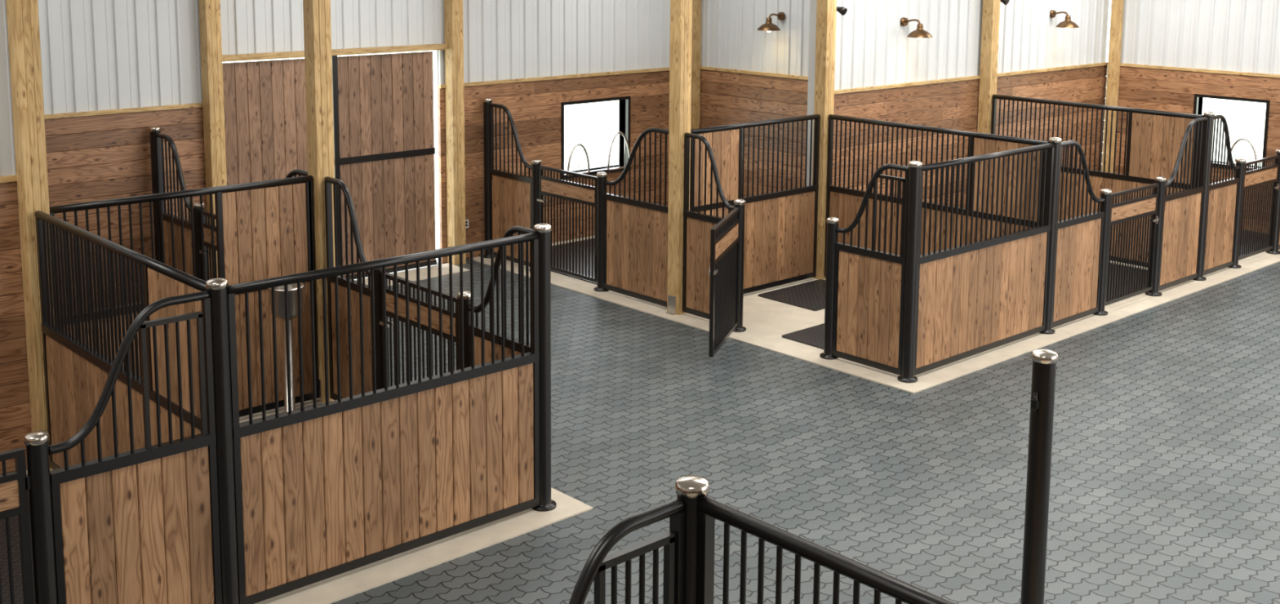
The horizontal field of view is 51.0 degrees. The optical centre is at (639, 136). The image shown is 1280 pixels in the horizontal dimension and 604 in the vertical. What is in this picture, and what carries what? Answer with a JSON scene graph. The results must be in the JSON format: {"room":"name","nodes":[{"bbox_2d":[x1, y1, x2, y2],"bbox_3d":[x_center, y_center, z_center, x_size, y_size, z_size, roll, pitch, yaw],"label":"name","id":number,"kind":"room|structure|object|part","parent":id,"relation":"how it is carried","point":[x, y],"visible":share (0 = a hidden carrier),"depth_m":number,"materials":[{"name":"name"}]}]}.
{"room":"farm building","nodes":[
{"label":"farm building","id":0,"kind":"room"},
{"bbox_2d":[0,0,31,475],"bbox_3d":[-7.148,0.463,8.259,6.370,4.900,0.205,-7,11,-42],"label":"wall","id":1,"kind":"structure","parent":0,"point":[15,402],"depth_m":10.36,"materials":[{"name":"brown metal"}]},
{"bbox_2d":[37,0,670,311],"bbox_3d":[-3.758,-0.639,16.177,12.230,4.900,0.220,-7,11,-42],"label":"wall","id":2,"kind":"structure","parent":0,"point":[113,71],"depth_m":16.27,"materials":[{"name":"white metal"}]},
{"bbox_2d":[222,57,307,185],"bbox_3d":[-4.232,0.477,15.766,1.340,2.760,0.064,-7,11,-42],"label":"door","id":3,"kind":"structure","parent":2,"relation":"in","point":[264,101],"depth_m":15.54,"materials":[{"name":"brown wood"}]},
{"bbox_2d":[222,43,448,62],"bbox_3d":[-3.615,-1.014,16.088,3.070,0.070,0.100,-7,11,-42],"label":"trim","id":4,"kind":"structure","parent":2,"relation":"attached to","point":[282,55],"depth_m":16.09,"materials":[{"name":"yellow wood"}]},
{"bbox_2d":[331,51,436,279],"bbox_3d":[-3.174,0.339,16.718,1.440,2.780,0.066,-7,11,-42],"label":"door","id":5,"kind":"structure","parent":2,"relation":"in","point":[384,149],"depth_m":16.70,"materials":[{"name":"brown wood"}]},
{"bbox_2d":[465,218,468,228],"bbox_3d":[-2.289,1.148,17.674,0.080,0.120,0.016,-7,11,-42],"label":"electrical outlet","id":6,"kind":"object","parent":2,"relation":"attached to","point":[467,220],"visible":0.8,"depth_m":17.68,"materials":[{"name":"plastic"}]},
{"bbox_2d":[564,143,590,176],"bbox_3d":[-0.878,0.310,18.801,0.412,0.450,0.086,-7,11,-42],"label":"guard","id":7,"kind":"object","parent":2,"relation":"attached to","point":[576,144],"visible":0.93,"depth_m":18.78,"materials":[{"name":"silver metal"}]},
{"bbox_2d":[604,131,630,170],"bbox_3d":[-0.316,0.193,19.301,0.452,0.550,0.086,-7,11,-42],"label":"guard","id":8,"kind":"object","parent":2,"relation":"attached to","point":[618,132],"visible":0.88,"depth_m":19.24,"materials":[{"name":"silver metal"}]},
{"bbox_2d":[26,258,1279,603],"bbox_3d":[2.375,2.757,10.349,23.230,0.100,17.740,-7,11,-42],"label":"floor","id":9,"kind":"structure","parent":0,"point":[1165,482],"depth_m":10.94,"materials":[{"name":"rubber"}]},
{"bbox_2d":[0,290,222,603],"bbox_3d":[-4.943,1.948,7.935,3.733,2.082,3.480,-7,11,-42],"label":"stall","id":10,"kind":"object","parent":9,"relation":"on","point":[140,526],"visible":1,"depth_m":7.75,"materials":[{"name":"wood"}]},
{"bbox_3d":[-3.318,2.338,7.466,0.190,1.439,0.190,-7,11,-42],"label":"steel post","id":11,"kind":"part","parent":10,"relation":"part of","materials":[{"name":"metal"}]},
{"bbox_2d":[198,0,226,279],"bbox_3d":[-4.779,-0.481,15.014,0.174,4.900,0.175,-7,11,-42],"label":"timber post","id":12,"kind":"object","parent":9,"relation":"on","point":[210,20],"visible":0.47,"depth_m":14.96,"materials":[{"name":"yellow wood"}]},
{"bbox_2d":[148,126,311,417],"bbox_3d":[-5.447,1.298,12.270,4.130,2.141,3.680,-7,11,-42],"label":"stall","id":13,"kind":"object","parent":9,"relation":"on","point":[157,152],"visible":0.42,"depth_m":14.34,"materials":[{"name":"wood"}]},
{"bbox_3d":[-5.284,0.941,14.746,0.190,2.129,0.190,-7,11,-42],"label":"steel post","id":14,"kind":"part","parent":13,"relation":"part of","materials":[{"name":"metal"}]},
{"bbox_3d":[-4.937,1.010,14.371,0.058,2.037,0.916,-7,11,-42],"label":"partition panel","id":15,"kind":"part","parent":13,"relation":"part of","materials":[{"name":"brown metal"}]},
{"bbox_3d":[-4.593,1.395,14.042,0.190,1.439,0.190,-7,11,-42],"label":"steel post","id":16,"kind":"part","parent":13,"relation":"part of","materials":[{"name":"metal"}]},
{"bbox_3d":[-3.306,1.273,12.599,0.058,2.037,1.163,-7,11,-42],"label":"partition panel","id":17,"kind":"part","parent":13,"relation":"part of","materials":[{"name":"black metal"}]},
{"bbox_2d":[5,0,593,603],"bbox_3d":[-2.559,0.260,9.912,2.820,4.900,3.528,-7,11,-42],"label":"stall","id":18,"kind":"object","parent":9,"relation":"on","point":[368,482],"visible":0.98,"depth_m":9.46,"materials":[{"name":"wood"}]},
{"bbox_3d":[-4.656,0.189,10.263,0.174,4.888,0.175,-7,11,-42],"label":"timber post","id":19,"kind":"part","parent":18,"relation":"part of","materials":[{"name":"yellow wood"}]},
{"bbox_3d":[-3.580,1.739,9.280,0.060,2.045,3.023,-7,11,-42],"label":"partition panel","id":20,"kind":"part","parent":18,"relation":"part of","materials":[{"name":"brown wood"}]},
{"bbox_3d":[-3.756,1.454,11.279,2.260,2.045,0.060,-7,11,-42],"label":"partition panel","id":21,"kind":"part","parent":18,"relation":"part of","materials":[{"name":"brown wood"}]},
{"bbox_3d":[-2.524,1.901,8.132,0.190,2.129,0.190,-7,11,-42],"label":"steel post","id":22,"kind":"part","parent":18,"relation":"part of","materials":[{"name":"metal"}]},
{"bbox_3d":[-2.837,-0.031,11.905,0.174,4.888,0.175,-7,11,-42],"label":"timber post","id":23,"kind":"part","parent":18,"relation":"part of","materials":[{"name":"yellow wood"}]},
{"bbox_3d":[-2.519,1.400,11.745,0.058,2.037,0.774,-7,11,-42],"label":"partition panel","id":24,"kind":"part","parent":18,"relation":"part of","materials":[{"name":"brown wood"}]},
{"bbox_3d":[-2.223,1.777,11.467,0.190,1.439,0.190,-7,11,-42],"label":"steel post","id":25,"kind":"part","parent":18,"relation":"part of","materials":[{"name":"metal"}]},
{"bbox_3d":[-1.615,1.799,8.954,2.346,2.045,0.060,-7,11,-42],"label":"partition panel","id":26,"kind":"part","parent":18,"relation":"part of","materials":[{"name":"brown wood"}]},
{"bbox_3d":[-1.361,1.916,10.531,0.190,1.439,0.190,-7,11,-42],"label":"steel post","id":27,"kind":"part","parent":18,"relation":"part of","materials":[{"name":"metal"}]},
{"bbox_3d":[-1.032,1.640,10.130,0.058,2.037,0.857,-7,11,-42],"label":"partition panel","id":28,"kind":"part","parent":18,"relation":"part of","materials":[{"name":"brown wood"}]},
{"bbox_3d":[-0.706,1.680,9.773,0.190,2.129,0.190,-7,11,-42],"label":"steel post","id":29,"kind":"part","parent":18,"relation":"part of","materials":[{"name":"metal"}]},
{"bbox_2d":[354,262,470,286],"bbox_3d":[-3.456,1.815,16.293,3.030,0.012,0.490,-7,11,-42],"label":"threshold","id":30,"kind":"object","parent":9,"relation":"on","point":[445,267],"visible":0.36,"depth_m":16.97,"materials":[{"name":"beige concrete"}]},
{"bbox_2d":[444,0,466,265],"bbox_3d":[-2.376,-0.772,17.183,0.174,4.900,0.175,-7,11,-42],"label":"timber post","id":31,"kind":"object","parent":9,"relation":"on","point":[453,9],"visible":0.82,"depth_m":17.21,"materials":[{"name":"yellow wood"}]},
{"bbox_2d":[468,97,812,316],"bbox_3d":[0.512,0.575,17.649,4.150,2.141,3.680,-7,11,-42],"label":"stall","id":32,"kind":"object","parent":9,"relation":"on","point":[624,263],"visible":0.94,"depth_m":16.20,"materials":[{"name":"wood"}]},
{"bbox_3d":[-2.002,0.543,17.709,0.190,2.129,0.190,-7,11,-42],"label":"steel post","id":33,"kind":"part","parent":32,"relation":"part of","materials":[{"name":"metal"}]},
{"bbox_3d":[-1.655,0.612,17.334,0.058,2.037,0.916,-7,11,-42],"label":"partition panel","id":34,"kind":"part","parent":32,"relation":"part of","materials":[{"name":"brown wood"}]},
{"bbox_3d":[-1.310,0.996,17.005,0.190,1.439,0.190,-7,11,-42],"label":"steel post","id":35,"kind":"part","parent":32,"relation":"part of","materials":[{"name":"metal"}]},
{"bbox_3d":[-0.455,1.134,16.076,0.190,1.439,0.190,-7,11,-42],"label":"steel post","id":36,"kind":"part","parent":32,"relation":"part of","materials":[{"name":"metal"}]},
{"bbox_3d":[-0.023,0.875,15.562,0.058,2.037,1.163,-7,11,-42],"label":"partition panel","id":37,"kind":"part","parent":32,"relation":"part of","materials":[{"name":"brown wood"}]},
{"bbox_2d":[690,0,701,128],"bbox_3d":[0.811,-1.167,20.073,0.139,4.888,0.140,-7,11,-42],"label":"timber post","id":38,"kind":"object","parent":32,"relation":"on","point":[696,4],"visible":0.35,"depth_m":20.02,"materials":[{"name":"yellow wood"}]},
{"bbox_2d":[568,348,1057,603],"bbox_3d":[1.365,2.510,4.077,5.210,2.141,3.760,-7,11,-42],"label":"stall","id":39,"kind":"object","parent":9,"relation":"on","point":[688,545],"visible":1,"depth_m":4.96,"materials":[{"name":"metal"}]},
{"bbox_3d":[-0.207,2.400,4.829,0.956,2.037,0.058,-7,11,-42],"label":"partition panel","id":40,"kind":"part","parent":39,"relation":"part of","materials":[{"name":"black metal"}]},
{"bbox_3d":[0.189,2.338,5.184,0.190,2.129,0.190,-7,11,-42],"label":"steel post","id":41,"kind":"part","parent":39,"relation":"part of","materials":[{"name":"metal"}]},
{"bbox_3d":[1.266,2.521,4.016,0.060,2.045,3.086,-7,11,-42],"label":"partition panel","id":42,"kind":"part","parent":39,"relation":"part of","materials":[{"name":"black metal"}]},
{"bbox_3d":[2.008,2.118,6.826,0.190,2.129,0.190,-7,11,-42],"label":"steel post","id":43,"kind":"part","parent":39,"relation":"part of","materials":[{"name":"metal"}]},
{"bbox_2d":[658,0,1072,393],"bbox_3d":[2.110,-0.306,14.127,3.690,4.900,3.528,-7,11,-42],"label":"stall","id":44,"kind":"object","parent":9,"relation":"on","point":[908,293],"visible":1,"depth_m":14.35,"materials":[{"name":"wood"}]},
{"bbox_3d":[0.445,-0.430,14.868,0.174,4.888,0.175,-7,11,-42],"label":"timber post","id":45,"kind":"part","parent":44,"relation":"part of","materials":[{"name":"yellow wood"}]},
{"bbox_3d":[0.763,1.002,14.708,0.058,2.037,0.774,-7,11,-42],"label":"partition panel","id":46,"kind":"part","parent":44,"relation":"part of","materials":[{"name":"brown wood"}]},
{"bbox_3d":[1.060,1.379,14.431,0.190,1.439,0.190,-7,11,-42],"label":"steel post","id":47,"kind":"part","parent":44,"relation":"part of","materials":[{"name":"metal"}]},
{"bbox_3d":[1.349,0.834,15.887,2.270,2.045,0.060,-7,11,-42],"label":"partition panel","id":48,"kind":"part","parent":44,"relation":"part of","materials":[{"name":"brown wood"}]},
{"bbox_3d":[2.272,-0.651,16.516,0.174,4.888,0.175,-7,11,-42],"label":"timber post","id":49,"kind":"part","parent":44,"relation":"part of","materials":[{"name":"yellow wood"}]},
{"bbox_3d":[1.921,1.518,13.494,0.190,1.439,0.190,-7,11,-42],"label":"steel post","id":50,"kind":"part","parent":44,"relation":"part of","materials":[{"name":"metal"}]},
{"bbox_2d":[836,6,847,15],"bbox_3d":[2.438,-1.542,16.440,0.194,0.108,0.102,5,9,27],"label":"spotlight","id":51,"kind":"object","parent":44,"relation":"attached to","point":[842,11],"visible":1,"depth_m":16.40,"materials":[{"name":"metal"}]},
{"bbox_3d":[2.250,1.242,13.093,0.058,2.037,0.857,-7,11,-42],"label":"partition panel","id":52,"kind":"part","parent":44,"relation":"part of","materials":[{"name":"brown wood"}]},
{"bbox_3d":[2.577,1.282,12.736,0.190,2.129,0.190,-7,11,-42],"label":"steel post","id":53,"kind":"part","parent":44,"relation":"part of","materials":[{"name":"metal"}]},
{"bbox_3d":[3.347,0.899,15.533,0.060,2.045,3.023,-7,11,-42],"label":"partition panel","id":54,"kind":"part","parent":44,"relation":"part of","materials":[{"name":"brown wood"}]},
{"bbox_3d":[3.490,1.180,13.562,2.356,2.045,0.060,-7,11,-42],"label":"partition panel","id":55,"kind":"part","parent":44,"relation":"part of","materials":[{"name":"brown wood"}]},
{"bbox_3d":[4.403,1.060,14.385,0.190,2.129,0.190,-7,11,-42],"label":"steel post","id":56,"kind":"part","parent":44,"relation":"part of","materials":[{"name":"metal"}]},
{"bbox_2d":[977,0,1222,336],"bbox_3d":[4.778,-0.630,16.535,3.613,4.900,3.528,-7,11,-42],"label":"stall","id":57,"kind":"object","parent":9,"relation":"on","point":[1153,215],"visible":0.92,"depth_m":16.39,"materials":[{"name":"wood"}]},
{"bbox_3d":[4.911,-0.971,18.899,0.174,4.888,0.175,-7,11,-42],"label":"timber post","id":58,"kind":"part","parent":57,"relation":"part of","materials":[{"name":"yellow wood"}]},
{"bbox_2d":[1000,0,1009,4],"bbox_3d":[5.077,-1.902,18.817,0.194,0.108,0.102,5,9,27],"label":"spotlight","id":59,"kind":"object","parent":57,"relation":"attached to","point":[1004,2],"visible":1,"depth_m":18.78,"materials":[{"name":"metal"}]},
{"bbox_3d":[4.821,1.023,14.764,1.016,2.037,0.058,-7,11,-42],"label":"partition panel","id":60,"kind":"part","parent":57,"relation":"part of","materials":[{"name":"brown wood"}]},
{"bbox_3d":[5.986,0.579,17.916,0.060,2.045,3.023,-7,11,-42],"label":"partition panel","id":61,"kind":"part","parent":57,"relation":"part of","materials":[{"name":"brown wood"}]},
{"bbox_3d":[5.236,1.300,15.188,0.190,1.439,0.190,-7,11,-42],"label":"steel post","id":62,"kind":"part","parent":57,"relation":"part of","materials":[{"name":"metal"}]},
{"bbox_3d":[6.183,1.186,16.042,0.190,1.439,0.190,-7,11,-42],"label":"steel post","id":63,"kind":"part","parent":57,"relation":"part of","materials":[{"name":"metal"}]},
{"bbox_3d":[6.614,0.805,16.382,1.046,2.037,0.058,-7,11,-42],"label":"partition panel","id":64,"kind":"part","parent":57,"relation":"part of","materials":[{"name":"brown wood"}]},
{"bbox_3d":[7.043,0.740,16.767,0.190,2.129,0.190,-7,11,-42],"label":"steel post","id":65,"kind":"part","parent":57,"relation":"part of","materials":[{"name":"metal"}]},
{"bbox_2d":[1102,0,1279,282],"bbox_3d":[7.367,-0.940,18.840,3.433,4.900,3.480,-7,11,-42],"label":"stall","id":66,"kind":"object","parent":9,"relation":"on","point":[1232,251],"visible":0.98,"depth_m":17.66,"materials":[{"name":"wood"}]},
{"bbox_3d":[7.472,-1.271,21.131,0.139,4.888,0.140,-7,11,-42],"label":"timber post","id":67,"kind":"part","parent":66,"relation":"part of","materials":[{"name":"yellow wood"}]},
{"bbox_3d":[7.412,0.708,17.103,0.886,2.037,0.058,-7,11,-42],"label":"partition panel","id":68,"kind":"part","parent":66,"relation":"part of","materials":[{"name":"brown wood"}]},
{"bbox_3d":[7.779,0.992,17.483,0.190,1.439,0.190,-7,11,-42],"label":"steel post","id":69,"kind":"part","parent":66,"relation":"part of","materials":[{"name":"metal"}]},
{"bbox_3d":[8.696,0.881,18.311,0.190,1.439,0.190,-7,11,-42],"label":"steel post","id":70,"kind":"part","parent":66,"relation":"part of","materials":[{"name":"metal"}]},
{"bbox_2d":[699,0,809,197],"bbox_3d":[2.033,-1.000,19.000,0.205,4.900,3.430,-7,11,-42],"label":"wall","id":71,"kind":"structure","parent":0,"point":[748,74],"depth_m":19.31,"materials":[{"name":"white metal"}]},
{"bbox_2d":[756,11,785,31],"bbox_3d":[1.833,-1.598,18.707,0.435,0.275,0.330,-7,11,-42],"label":"wall lamp","id":72,"kind":"object","parent":71,"relation":"attached to","point":[768,26],"visible":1,"depth_m":18.63,"materials":[{"name":"brown metal"}]},
{"bbox_2d":[806,0,1109,208],"bbox_3d":[4.769,-0.983,19.016,7.050,4.900,0.205,-7,11,-42],"label":"wall","id":73,"kind":"structure","parent":0,"point":[882,73],"depth_m":18.47,"materials":[{"name":"white metal"}]},
{"bbox_2d":[900,17,932,39],"bbox_3d":[3.605,-1.412,17.484,0.330,0.275,0.435,-7,11,-42],"label":"wall lamp","id":74,"kind":"object","parent":73,"relation":"attached to","point":[919,33],"visible":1,"depth_m":17.40,"materials":[{"name":"brown metal"}]},
{"bbox_2d":[1049,9,1079,29],"bbox_3d":[6.304,-1.740,19.920,0.330,0.275,0.435,-7,11,-42],"label":"wall lamp","id":75,"kind":"object","parent":73,"relation":"attached to","point":[1067,23],"visible":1,"depth_m":19.84,"materials":[{"name":"brown metal"}]},
{"bbox_2d":[1101,0,1279,232],"bbox_3d":[12.109,-0.552,16.345,0.220,4.900,13.720,-7,11,-42],"label":"wall","id":76,"kind":"structure","parent":0,"point":[1175,54],"depth_m":20.22,"materials":[{"name":"white metal"}]},
{"bbox_2d":[1227,137,1257,168],"bbox_3d":[8.912,0.235,19.808,0.086,0.450,0.452,-7,11,-42],"label":"guard","id":77,"kind":"object","parent":76,"relation":"attached to","point":[1240,139],"visible":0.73,"depth_m":19.75,"materials":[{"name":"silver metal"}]},
{"label":"outside","id":78,"kind":"structure","parent":0,"visible":0},
{"bbox_2d":[222,50,1266,171],"bbox_3d":[1.126,0.677,25.067,85.000,0.100,85.000,-7,11,-42],"label":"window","id":79,"kind":"structure","parent":78,"point":[594,125],"depth_m":31.09,"materials":[{"name":"white glass"}]}
]}

